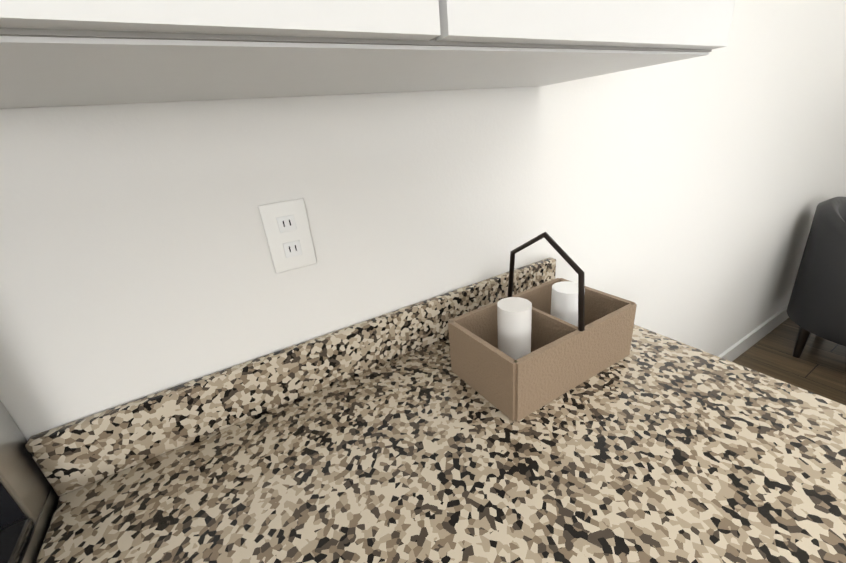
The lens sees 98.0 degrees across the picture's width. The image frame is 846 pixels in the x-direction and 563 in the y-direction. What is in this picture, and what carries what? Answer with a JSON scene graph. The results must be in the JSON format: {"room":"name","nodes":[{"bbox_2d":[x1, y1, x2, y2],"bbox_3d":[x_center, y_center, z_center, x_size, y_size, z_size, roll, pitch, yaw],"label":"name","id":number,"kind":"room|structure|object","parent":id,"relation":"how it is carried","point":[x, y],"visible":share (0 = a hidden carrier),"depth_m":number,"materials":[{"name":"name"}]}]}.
{"room":"kitchen","nodes":[
{"label":"kitchen","id":0,"kind":"room"},
{"bbox_2d":[0,0,845,440],"bbox_3d":[-0.756,-0.167,0.348,9.250,2.830,0.150,-18,25,-27],"label":"wall","id":1,"kind":"structure","parent":0,"point":[678,200],"depth_m":0.71,"materials":[{"name":"white paint"}]},
{"bbox_2d":[258,198,316,272],"bbox_3d":[-0.225,-0.076,0.620,0.072,0.116,0.007,-18,25,-27],"label":"electrical outlet","id":2,"kind":"object","parent":1,"relation":"attached to","point":[288,233],"visible":1,"depth_m":0.62,"materials":[{"name":"white plastic"}]},
{"bbox_2d":[0,0,735,108],"bbox_3d":[-0.102,-0.609,0.303,0.980,0.780,0.345,-18,25,-27],"label":"upper cabinet","id":3,"kind":"object","parent":1,"relation":"attached to","point":[57,53],"visible":1,"depth_m":0.28,"materials":[{"name":"white paint"}]},
{"bbox_2d":[718,305,788,361],"bbox_3d":[1.822,0.350,2.078,3.280,0.100,0.014,-18,25,-27],"label":"baseboard","id":4,"kind":"structure","parent":1,"relation":"attached to","point":[746,342],"depth_m":2.08,"materials":[{"name":"white paint"}]},
{"bbox_2d":[732,317,845,404],"bbox_3d":[1.483,2.339,-2.381,9.250,0.120,8.290,-18,25,-27],"label":"floor","id":5,"kind":"structure","parent":0,"point":[818,367],"depth_m":1.98,"materials":[{"name":"brown wood"}]},
{"bbox_2d":[0,400,59,562],"bbox_3d":[-0.662,0.770,0.198,0.766,1.198,0.713,-18,25,-27],"label":"range","id":6,"kind":"object","parent":5,"relation":"on","point":[29,497],"visible":0.77,"depth_m":0.47,"materials":[{"name":"silver metal"}]},
{"bbox_2d":[25,257,845,562],"bbox_3d":[0.107,0.617,0.674,1.049,0.978,0.652,-18,25,-27],"label":"countertop","id":7,"kind":"structure","parent":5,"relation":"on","point":[389,437],"depth_m":0.53,"materials":[{"name":"stone"}]},
{"bbox_2d":[448,232,636,421],"bbox_3d":[0.220,0.037,0.679,0.310,0.264,0.180,-18,25,-27],"label":"basket","id":8,"kind":"object","parent":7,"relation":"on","point":[517,357],"visible":1,"depth_m":0.65,"materials":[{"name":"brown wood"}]},
{"bbox_2d":[787,197,845,357],"bbox_3d":[2.273,0.032,1.792,0.680,0.819,0.662,-18,25,-27],"label":"tub chair","id":9,"kind":"object","parent":5,"relation":"on","point":[817,304],"visible":1,"depth_m":1.80,"materials":[{"name":"black leather"}]}
]}

